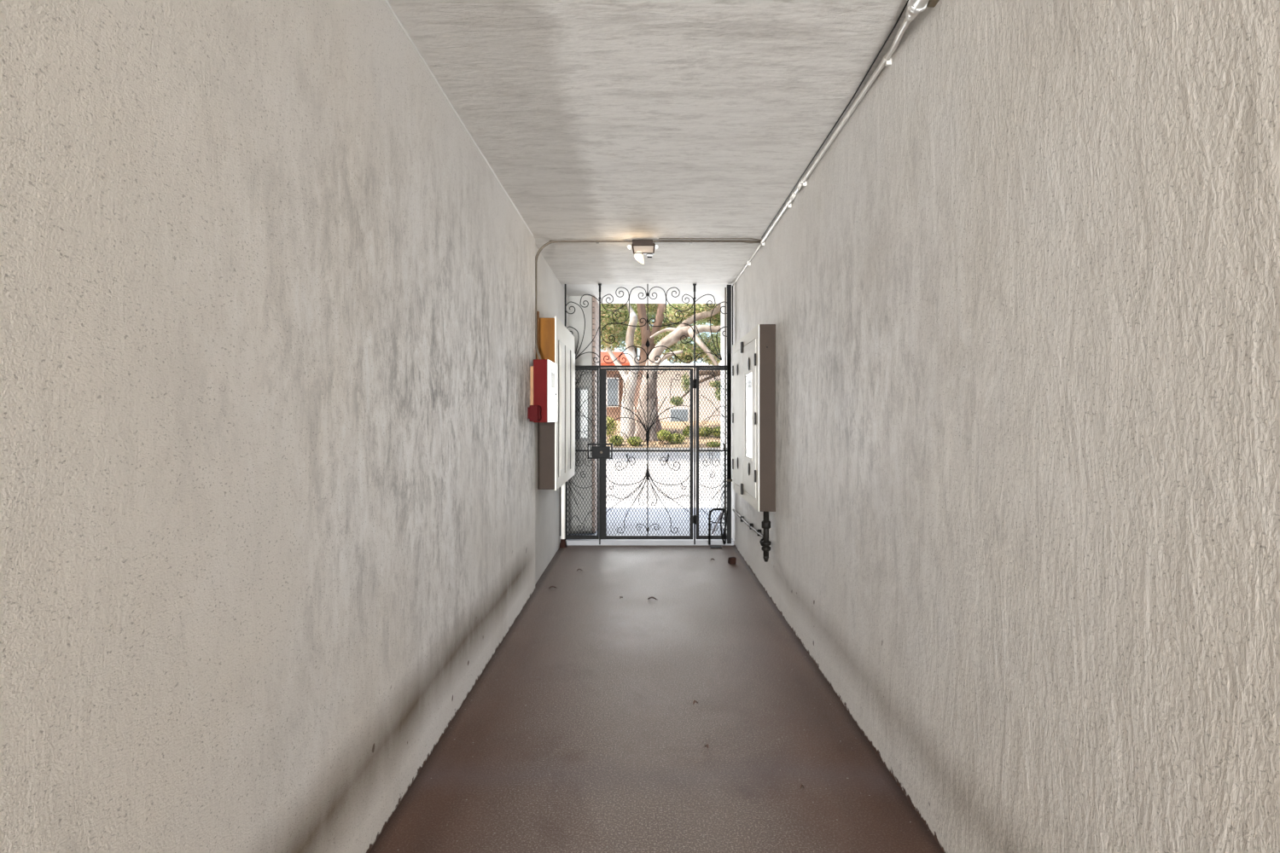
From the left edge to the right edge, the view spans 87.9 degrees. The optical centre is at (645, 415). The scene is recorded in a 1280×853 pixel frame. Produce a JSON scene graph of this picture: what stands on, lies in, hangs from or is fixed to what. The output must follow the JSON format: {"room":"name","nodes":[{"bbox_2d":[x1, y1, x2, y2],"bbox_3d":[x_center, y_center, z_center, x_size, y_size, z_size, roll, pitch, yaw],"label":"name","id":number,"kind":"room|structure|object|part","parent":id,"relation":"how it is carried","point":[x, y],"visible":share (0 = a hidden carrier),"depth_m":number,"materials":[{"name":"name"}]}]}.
{"room":"gated entrance passageway","nodes":[
{"label":"gated entrance passageway","id":0,"kind":"room"},
{"bbox_2d":[0,0,568,852],"bbox_3d":[-1.007,-0.008,-3.140,0.286,2.756,21.720,0,0,0],"label":"wall","id":1,"kind":"structure","parent":0,"point":[267,298],"depth_m":1.44,"materials":[{"name":"paint"}]},
{"bbox_2d":[384,0,533,236],"bbox_3d":[-0.862,-1.383,2.300,0.010,0.012,5.600,0,0,0],"label":"trim","id":2,"kind":"structure","parent":1,"relation":"attached to","point":[386,1],"depth_m":2.86,"materials":[{"name":"white paint"}]},
{"bbox_2d":[530,366,533,405],"bbox_3d":[-0.851,-0.168,5.230,0.030,0.405,0.460,0,0,0],"label":"board","id":3,"kind":"object","parent":1,"relation":"attached to","point":[532,367],"visible":0.24,"depth_m":5.00,"materials":[{"name":"brown wood"}]},
{"bbox_2d":[527,405,541,421],"bbox_3d":[-0.817,-0.016,4.912,0.097,0.120,0.095,0,0,0],"label":"station","id":4,"kind":"object","parent":1,"relation":"attached to","point":[533,411],"visible":1,"depth_m":4.87,"materials":[{"name":"red metal"}]},
{"bbox_2d":[535,311,539,359],"bbox_3d":[-0.879,-0.637,5.425,0.024,0.425,0.050,0,0,0],"label":"wood strip","id":5,"kind":"object","parent":1,"relation":"attached to","point":[538,312],"visible":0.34,"depth_m":5.40,"materials":[{"name":"wood"}]},
{"bbox_2d":[533,359,557,422],"bbox_3d":[-0.776,-0.184,5.210,0.120,0.472,0.500,0,0,0],"label":"panel","id":6,"kind":"object","parent":1,"relation":"attached to","point":[544,370],"visible":1,"depth_m":4.96,"materials":[{"name":"red metal"}]},
{"bbox_3d":[-0.726,-0.184,5.210,0.008,0.472,0.500,0,0,0],"label":"door","id":7,"kind":"part","parent":6,"relation":"part of","materials":[{"name":"white metal"}]},
{"bbox_3d":[-0.722,-0.004,5.205,0.003,0.083,0.230,0,0,0],"label":"label plate","id":8,"kind":"part","parent":6,"relation":"part of","materials":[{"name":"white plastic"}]},
{"bbox_2d":[537,316,575,490],"bbox_3d":[-0.805,-0.100,6.209,0.173,1.440,1.442,0,0,0],"label":"electrical box","id":9,"kind":"object","parent":1,"relation":"attached to","point":[555,440],"visible":0.85,"depth_m":5.63,"materials":[{"name":"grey metal"}]},
{"bbox_3d":[-0.730,-0.058,5.815,0.014,1.165,0.343,0,0,0],"label":"door","id":10,"kind":"part","parent":9,"relation":"part of","materials":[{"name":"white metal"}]},
{"bbox_3d":[-0.722,-0.058,5.815,0.006,1.045,0.263,0,0,0],"label":"raised panel","id":11,"kind":"part","parent":9,"relation":"part of","materials":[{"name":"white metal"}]},
{"bbox_3d":[-0.741,-0.100,6.209,0.012,1.440,1.442,0,0,0],"label":"frame","id":12,"kind":"part","parent":9,"relation":"part of","materials":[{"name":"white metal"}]},
{"bbox_3d":[-0.730,-0.058,6.244,0.014,1.165,0.343,0,0,0],"label":"door","id":13,"kind":"part","parent":9,"relation":"part of","materials":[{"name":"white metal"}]},
{"bbox_3d":[-0.722,-0.058,6.244,0.006,1.045,0.263,0,0,0],"label":"raised panel","id":14,"kind":"part","parent":9,"relation":"part of","materials":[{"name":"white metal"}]},
{"bbox_3d":[-0.730,-0.058,6.694,0.014,1.165,0.329,0,0,0],"label":"door","id":15,"kind":"part","parent":9,"relation":"part of","materials":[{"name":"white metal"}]},
{"bbox_3d":[-0.722,-0.058,6.694,0.006,1.045,0.249,0,0,0],"label":"raised panel","id":16,"kind":"part","parent":9,"relation":"part of","materials":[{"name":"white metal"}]},
{"bbox_2d":[559,482,566,547],"bbox_3d":[-0.853,0.870,6.900,0.072,1.000,0.072,0,0,0],"label":"pipe","id":17,"kind":"object","parent":1,"relation":"attached to","point":[562,489],"visible":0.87,"depth_m":6.88,"materials":[{"name":"white metal"}]},
{"bbox_2d":[565,538,733,545],"bbox_3d":[0.024,1.344,7.065,1.825,0.052,0.150,0,0,0],"label":"trim","id":18,"kind":"structure","parent":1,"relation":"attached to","point":[569,542],"depth_m":6.99,"materials":[{"name":"paint"}]},
{"bbox_2d":[564,284,733,544],"bbox_3d":[0.039,-0.013,7.000,1.773,2.747,0.058,0,0,0],"label":"screen","id":19,"kind":"object","parent":18,"relation":"on","point":[696,368],"visible":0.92,"depth_m":6.99,"materials":[{"name":"black metal"}]},
{"bbox_3d":[-0.840,-0.036,7.000,0.016,2.699,0.020,0,0,0],"label":"post","id":20,"kind":"part","parent":19,"relation":"part of","materials":[{"name":"black metal"}]},
{"bbox_3d":[-0.662,0.400,7.004,0.349,1.808,0.028,0,0,0],"label":"panel frame","id":21,"kind":"part","parent":19,"relation":"part of","materials":[{"name":"black metal"}]},
{"bbox_3d":[-0.668,0.396,7.020,0.332,1.748,0.003,0,0,0],"label":"panel","id":22,"kind":"part","parent":19,"relation":"part of","materials":[{"name":"black metal"}]},
{"bbox_3d":[-0.668,0.371,6.998,0.336,0.017,0.020,0,0,0],"label":"rail","id":23,"kind":"part","parent":19,"relation":"part of","materials":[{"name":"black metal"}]},
{"bbox_3d":[-0.477,-0.013,7.000,0.016,2.746,0.022,0,0,0],"label":"post","id":24,"kind":"part","parent":19,"relation":"part of","materials":[{"name":"black metal"}]},
{"bbox_2d":[587,368,698,539],"bbox_3d":[-0.021,0.402,6.986,1.167,1.806,0.076,0,0,0],"label":"iron gate","id":25,"kind":"object","parent":19,"relation":"attached to","point":[602,452],"visible":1,"depth_m":6.99,"materials":[{"name":"black metal"}]},
{"bbox_3d":[0.032,-0.486,7.000,0.880,0.022,0.030,0,0,0],"label":"rail","id":26,"kind":"part","parent":25,"relation":"part of","materials":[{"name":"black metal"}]},
{"bbox_3d":[0.032,1.287,7.000,0.880,0.036,0.030,0,0,0],"label":"rail","id":27,"kind":"part","parent":25,"relation":"part of","materials":[{"name":"black metal"}]},
{"bbox_3d":[0.032,0.372,7.000,0.880,0.018,0.020,0,0,0],"label":"rail","id":28,"kind":"part","parent":25,"relation":"part of","materials":[{"name":"black metal"}]},
{"bbox_3d":[0.009,-0.514,6.998,1.710,0.023,0.030,0,0,0],"label":"rail","id":29,"kind":"part","parent":19,"relation":"part of","materials":[{"name":"black metal"}]},
{"bbox_3d":[0.522,-0.013,7.000,0.016,2.746,0.022,0,0,0],"label":"post","id":30,"kind":"part","parent":19,"relation":"part of","materials":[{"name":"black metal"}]},
{"bbox_3d":[0.700,0.400,7.004,0.328,1.808,0.028,0,0,0],"label":"panel frame","id":31,"kind":"part","parent":19,"relation":"part of","materials":[{"name":"black metal"}]},
{"bbox_3d":[0.713,0.371,6.998,0.301,0.017,0.020,0,0,0],"label":"rail","id":32,"kind":"part","parent":19,"relation":"part of","materials":[{"name":"black metal"}]},
{"bbox_3d":[0.715,0.396,7.020,0.301,1.748,0.003,0,0,0],"label":"panel","id":33,"kind":"part","parent":19,"relation":"part of","materials":[{"name":"black metal"}]},
{"bbox_3d":[0.884,-0.013,7.000,0.045,2.726,0.035,0,0,0],"label":"post","id":34,"kind":"part","parent":19,"relation":"part of","materials":[{"name":"black metal"}]},
{"bbox_2d":[568,296,599,533],"bbox_3d":[-1.095,-0.133,8.150,1.010,3.006,0.900,0,0,0],"label":"wall","id":35,"kind":"structure","parent":0,"point":[576,320],"depth_m":7.70,"materials":[{"name":"grey paint"}]},
{"bbox_2d":[575,386,588,441],"bbox_3d":[-0.765,-0.020,7.683,0.223,0.633,0.034,0,0,0],"label":"window","id":36,"kind":"structure","parent":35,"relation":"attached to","point":[577,389],"depth_m":7.67,"materials":[{"name":"glass"}]},
{"bbox_3d":[-0.809,-0.020,7.668,0.114,0.594,0.004,0,0,0],"label":"dark panel","id":37,"kind":"part","parent":36,"relation":"part of","materials":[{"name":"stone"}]},
{"bbox_3d":[-0.705,-0.020,7.668,0.084,0.554,0.004,0,0,0],"label":"glass pane","id":38,"kind":"part","parent":36,"relation":"part of","materials":[{"name":"white glass"}]},
{"bbox_2d":[592,296,599,534],"bbox_3d":[-0.598,-0.008,8.145,0.040,2.756,0.902,0,0,0],"label":"trim","id":39,"kind":"structure","parent":35,"relation":"attached to","point":[595,305],"depth_m":7.69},
{"bbox_2d":[387,0,907,303],"bbox_3d":[0.025,-1.536,-2.885,2.350,0.300,22.230,0,0,0],"label":"ceiling","id":40,"kind":"structure","parent":0,"point":[597,119],"depth_m":3.01,"materials":[{"name":"paint"}]},
{"bbox_2d":[627,239,658,264],"bbox_3d":[-0.017,-1.282,5.268,0.247,0.209,0.185,0,0,0],"label":"floodlight","id":41,"kind":"object","parent":40,"relation":"hanging from","point":[640,247],"visible":1,"depth_m":5.21,"materials":[{"name":"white metal"}]},
{"bbox_3d":[-0.046,-1.235,5.214,0.081,0.114,0.078,0,0,0],"label":"bulb","id":42,"kind":"part","parent":41,"relation":"part of","materials":[{"name":"beige glass"}]},
{"bbox_3d":[-0.013,-1.310,5.210,0.185,0.090,0.060,0,0,0],"label":"frame","id":43,"kind":"part","parent":41,"relation":"part of","materials":[{"name":"brown metal"}]},
{"bbox_2d":[535,240,761,359],"bbox_3d":[0.026,-0.911,5.260,1.805,0.995,0.113,0,0,-2],"label":"conduit","id":44,"kind":"object","parent":40,"relation":"attached to","point":[543,247],"visible":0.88,"depth_m":5.26,"materials":[{"name":"grey metal"}]},
{"bbox_2d":[658,238,762,240],"bbox_3d":[0.512,-1.375,5.185,0.811,0.017,0.038,0,0,0],"label":"cable","id":45,"kind":"object","parent":40,"relation":"attached to","point":[659,238],"visible":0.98,"depth_m":5.17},
{"bbox_2d":[761,0,908,238],"bbox_3d":[0.899,-1.374,3.640,0.037,0.022,3.041,0,0,1],"label":"cable","id":46,"kind":"object","parent":40,"relation":"attached to","point":[905,5],"visible":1,"depth_m":2.90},
{"bbox_2d":[905,0,929,20],"bbox_3d":[0.876,-1.341,2.056,0.062,0.092,0.312,0,0,0],"label":"conduit","id":47,"kind":"object","parent":40,"relation":"attached to","point":[915,7],"visible":1,"depth_m":2.12,"materials":[{"name":"white metal"}]},
{"bbox_2d":[926,0,939,7],"bbox_3d":[0.918,-1.353,2.053,0.040,0.066,0.205,0,0,0],"label":"junction box","id":48,"kind":"object","parent":40,"relation":"attached to","point":[932,3],"visible":0.68,"depth_m":2.13,"materials":[{"name":"grey metal"}]},
{"bbox_2d":[369,545,943,852],"bbox_3d":[0.050,1.495,-3.775,2.700,0.250,21.650,0,0,0],"label":"floor","id":49,"kind":"structure","parent":0,"point":[583,731],"depth_m":2.83,"materials":[{"name":"brown concrete"}]},
{"bbox_2d":[708,507,727,548],"bbox_3d":[0.767,1.163,6.877,0.228,0.414,0.102,0,0,-12],"label":"stand","id":50,"kind":"object","parent":49,"relation":"on","point":[718,509],"visible":1,"depth_m":6.85,"materials":[{"name":"black metal"}]},
{"bbox_3d":[0.733,1.364,6.870,0.120,0.012,0.080,0,0,0],"label":"foot plate","id":51,"kind":"part","parent":50,"relation":"part of","materials":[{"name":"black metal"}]},
{"bbox_3d":[0.796,1.161,6.887,0.077,0.361,0.035,0,0,-42],"label":"leg","id":52,"kind":"part","parent":50,"relation":"part of","materials":[{"name":"black metal"}]},
{"bbox_3d":[0.835,1.139,6.918,0.084,0.300,0.022,0,0,-37],"label":"leg","id":53,"kind":"part","parent":50,"relation":"part of","materials":[{"name":"black metal"}]},
{"bbox_2d":[722,443,726,543],"bbox_3d":[0.834,0.819,6.970,0.032,1.049,0.016,0,0,0],"label":"rod","id":54,"kind":"object","parent":49,"relation":"on","point":[723,444],"visible":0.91,"depth_m":6.96,"materials":[{"name":"black metal"}]},
{"bbox_2d":[727,557,736,564],"bbox_3d":[0.803,1.338,6.126,0.064,0.063,0.060,0,0,-20],"label":"block","id":55,"kind":"object","parent":49,"relation":"on","point":[731,561],"visible":1,"depth_m":6.10,"materials":[{"name":"brown wood"}]},
{"bbox_2d":[720,0,1279,852],"bbox_3d":[1.068,-0.008,-2.885,0.264,2.756,22.230,0,0,0],"label":"wall","id":56,"kind":"structure","parent":0,"point":[1023,304],"depth_m":1.54,"materials":[{"name":"paint"}]},
{"bbox_2d":[732,508,762,538],"bbox_3d":[0.920,0.964,5.939,0.055,0.089,1.982,0,0,1],"label":"conduit","id":57,"kind":"object","parent":56,"relation":"attached to","point":[750,526],"visible":0.94,"depth_m":5.74,"materials":[{"name":"grey metal"}]},
{"bbox_2d":[732,324,775,511],"bbox_3d":[0.867,0.018,5.477,0.145,1.346,1.446,0,0,0],"label":"electrical box","id":58,"kind":"object","parent":56,"relation":"attached to","point":[753,355],"visible":1,"depth_m":4.86,"materials":[{"name":"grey metal"}]},
{"bbox_3d":[0.814,0.023,5.803,0.007,1.174,0.581,0,0,0],"label":"door","id":59,"kind":"part","parent":58,"relation":"part of","materials":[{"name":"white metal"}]},
{"bbox_3d":[0.817,0.018,5.480,0.006,1.344,1.438,0,0,0],"label":"frame","id":60,"kind":"part","parent":58,"relation":"part of","materials":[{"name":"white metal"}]},
{"bbox_3d":[0.814,0.023,5.191,0.007,1.174,0.631,0,0,0],"label":"door","id":61,"kind":"part","parent":58,"relation":"part of","materials":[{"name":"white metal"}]},
{"bbox_2d":[759,512,771,562],"bbox_3d":[0.886,0.880,4.890,0.072,0.379,0.131,0,0,0],"label":"pipe fitting","id":62,"kind":"object","parent":58,"relation":"hanging from","point":[765,524],"visible":0.97,"depth_m":4.84,"materials":[{"name":"black metal"}]},
{"bbox_2d":[732,17,911,285],"bbox_3d":[0.905,-1.349,4.579,0.064,0.059,4.781,0,0,0],"label":"conduit","id":63,"kind":"object","parent":56,"relation":"attached to","point":[887,61],"visible":0.98,"depth_m":3.04,"materials":[{"name":"white metal"}]},
{"label":"outside","id":64,"kind":"structure","parent":0,"visible":0},
{"bbox_2d":[615,303,657,355],"bbox_3d":[-0.762,-4.958,49.990,4.300,12.720,4.310,0,0,0],"label":"tree","id":65,"kind":"object","parent":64,"point":[623,333],"visible":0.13,"depth_m":49.01,"materials":[{"name":"green plant"}]},
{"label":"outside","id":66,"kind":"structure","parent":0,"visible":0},
{"bbox_2d":[663,303,709,362],"bbox_3d":[2.973,-4.786,47.012,4.192,12.375,4.272,0,0,0],"label":"tree","id":67,"kind":"object","parent":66,"point":[703,322],"visible":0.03,"depth_m":46.39,"materials":[{"name":"green plant"}]},
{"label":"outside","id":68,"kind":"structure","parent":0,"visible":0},
{"bbox_2d":[709,320,720,341],"bbox_3d":[7.050,-5.102,49.984,4.681,13.008,4.235,0,0,0],"label":"tree","id":69,"kind":"object","parent":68,"point":[718,333],"visible":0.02,"depth_m":49.73,"materials":[{"name":"green plant"}]},
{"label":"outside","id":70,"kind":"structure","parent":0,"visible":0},
{"bbox_2d":[606,420,720,448],"bbox_3d":[0.000,0.568,32.800,60.000,1.344,15.400,0,0,0],"label":"ground","id":71,"kind":"structure","parent":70,"point":[617,421],"depth_m":28.39,"materials":[{"name":"soil"}]},
{"bbox_2d":[606,416,616,442],"bbox_3d":[-1.543,0.566,27.009,0.808,1.095,0.858,0,0,25],"label":"shrub","id":72,"kind":"object","parent":71,"relation":"on","point":[609,419],"visible":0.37,"depth_m":26.91,"materials":[{"name":"green plant"}]},
{"bbox_2d":[607,435,624,445],"bbox_3d":[-1.131,0.963,25.996,0.684,0.505,0.892,0,0,0],"label":"shrub","id":73,"kind":"object","parent":71,"relation":"on","point":[613,438],"visible":0.64,"depth_m":25.80,"materials":[{"name":"green plant"}]},
{"bbox_2d":[600,303,639,440],"bbox_3d":[-1.656,-2.444,29.009,3.709,7.412,4.028,0,0,0],"label":"street tree","id":74,"kind":"object","parent":71,"relation":"on","point":[610,329],"visible":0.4,"depth_m":27.98,"materials":[{"name":"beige plant"}]},
{"bbox_2d":[626,436,643,446],"bbox_3d":[-0.395,1.006,25.889,0.695,0.430,0.908,0,0,0],"label":"shrub","id":75,"kind":"object","parent":71,"relation":"on","point":[632,438],"visible":0.61,"depth_m":25.70,"materials":[{"name":"green plant"}]},
{"bbox_2d":[634,303,677,433],"bbox_3d":[0.274,-2.952,31.242,2.835,8.100,4.262,0,0,28],"label":"street tree","id":76,"kind":"object","parent":71,"relation":"on","point":[642,334],"visible":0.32,"depth_m":29.84,"materials":[{"name":"brown plant"}]},
{"bbox_2d":[600,351,720,421],"bbox_3d":[0.100,-1.189,39.400,28.200,5.118,7.600,0,0,0],"label":"house","id":77,"kind":"structure","parent":71,"relation":"on","point":[603,354],"depth_m":36.00,"materials":[{"name":"white paint"}]},
{"bbox_3d":[-1.758,-1.249,35.947,0.555,1.481,0.015,0,0,0],"label":"pane","id":78,"kind":"part","parent":77,"relation":"part of","materials":[{"name":"white glass"}]},
{"bbox_3d":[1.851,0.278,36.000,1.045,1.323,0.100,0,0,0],"label":"garage door","id":79,"kind":"part","parent":77,"relation":"part of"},
{"bbox_3d":[1.851,0.278,35.947,0.925,1.203,0.015,0,0,0],"label":"door panel","id":80,"kind":"part","parent":77,"relation":"part of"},
{"bbox_2d":[657,430,671,444],"bbox_3d":[0.749,0.858,26.303,0.633,0.635,0.848,0,0,0],"label":"shrub","id":81,"kind":"object","parent":71,"relation":"on","point":[663,432],"visible":0.72,"depth_m":26.16,"materials":[{"name":"green plant"}]},
{"bbox_2d":[633,303,720,442],"bbox_3d":[-1.492,-3.619,23.926,26.199,9.480,13.811,0,0,0],"label":"street tree","id":82,"kind":"object","parent":71,"relation":"on","point":[669,339],"visible":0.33,"depth_m":27.75,"materials":[{"name":"grey plant"}]},
{"bbox_2d":[668,433,686,443],"bbox_3d":[1.213,0.919,26.513,0.796,0.499,0.878,0,0,0],"label":"shrub","id":83,"kind":"object","parent":71,"relation":"on","point":[672,438],"visible":0.55,"depth_m":26.33,"materials":[{"name":"green plant"}]},
{"bbox_2d":[681,425,693,436],"bbox_3d":[1.861,0.793,29.008,0.538,0.686,0.824,0,0,0],"label":"shrub","id":84,"kind":"object","parent":71,"relation":"on","point":[686,429],"visible":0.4,"depth_m":28.82,"materials":[{"name":"green plant"}]},
{"bbox_2d":[669,370,720,405],"bbox_3d":[2.712,-0.830,26.011,3.643,4.140,1.996,0,0,0],"label":"street tree","id":85,"kind":"object","parent":71,"relation":"on","point":[700,373],"visible":0.3,"depth_m":25.61,"materials":[{"name":"green plant"}]},
{"bbox_2d":[698,426,711,436],"bbox_3d":[2.612,0.709,29.002,0.813,0.562,0.866,0,0,0],"label":"shrub","id":86,"kind":"object","parent":71,"relation":"on","point":[701,429],"visible":0.58,"depth_m":28.85,"materials":[{"name":"green plant"}]},
{"bbox_2d":[706,442,720,447],"bbox_3d":[2.637,1.138,25.701,0.627,0.308,0.876,0,0,0],"label":"shrub","id":87,"kind":"object","parent":71,"relation":"on","point":[709,443],"visible":0.64,"depth_m":25.48,"materials":[{"name":"green plant"}]},
{"bbox_2d":[709,426,720,437],"bbox_3d":[3.157,0.714,28.492,0.800,0.552,0.880,0,0,0],"label":"shrub","id":88,"kind":"object","parent":71,"relation":"on","point":[717,429],"visible":0.35,"depth_m":28.36,"materials":[{"name":"green plant"}]},
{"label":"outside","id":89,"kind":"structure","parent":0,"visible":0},
{"bbox_2d":[567,507,723,538],"bbox_3d":[0.000,1.470,8.495,60.000,0.200,2.710,0,0,0],"label":"sidewalk","id":90,"kind":"structure","parent":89,"point":[615,510],"depth_m":8.56,"materials":[{"name":"concrete"}]},
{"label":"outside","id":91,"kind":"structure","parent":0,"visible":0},
{"bbox_2d":[606,452,720,507],"bbox_3d":[0.000,1.522,17.325,80.000,0.295,14.950,0,0,0],"label":"street","id":92,"kind":"structure","parent":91,"point":[663,453],"depth_m":14.17,"materials":[{"name":"concrete"}]},
{"bbox_2d":[610,448,720,452],"bbox_3d":[0.000,1.400,24.950,80.000,0.340,0.300,0,0,0],"label":"curb","id":93,"kind":"object","parent":92,"relation":"on","point":[610,448],"visible":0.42,"depth_m":24.80,"materials":[{"name":"concrete"}]}
]}

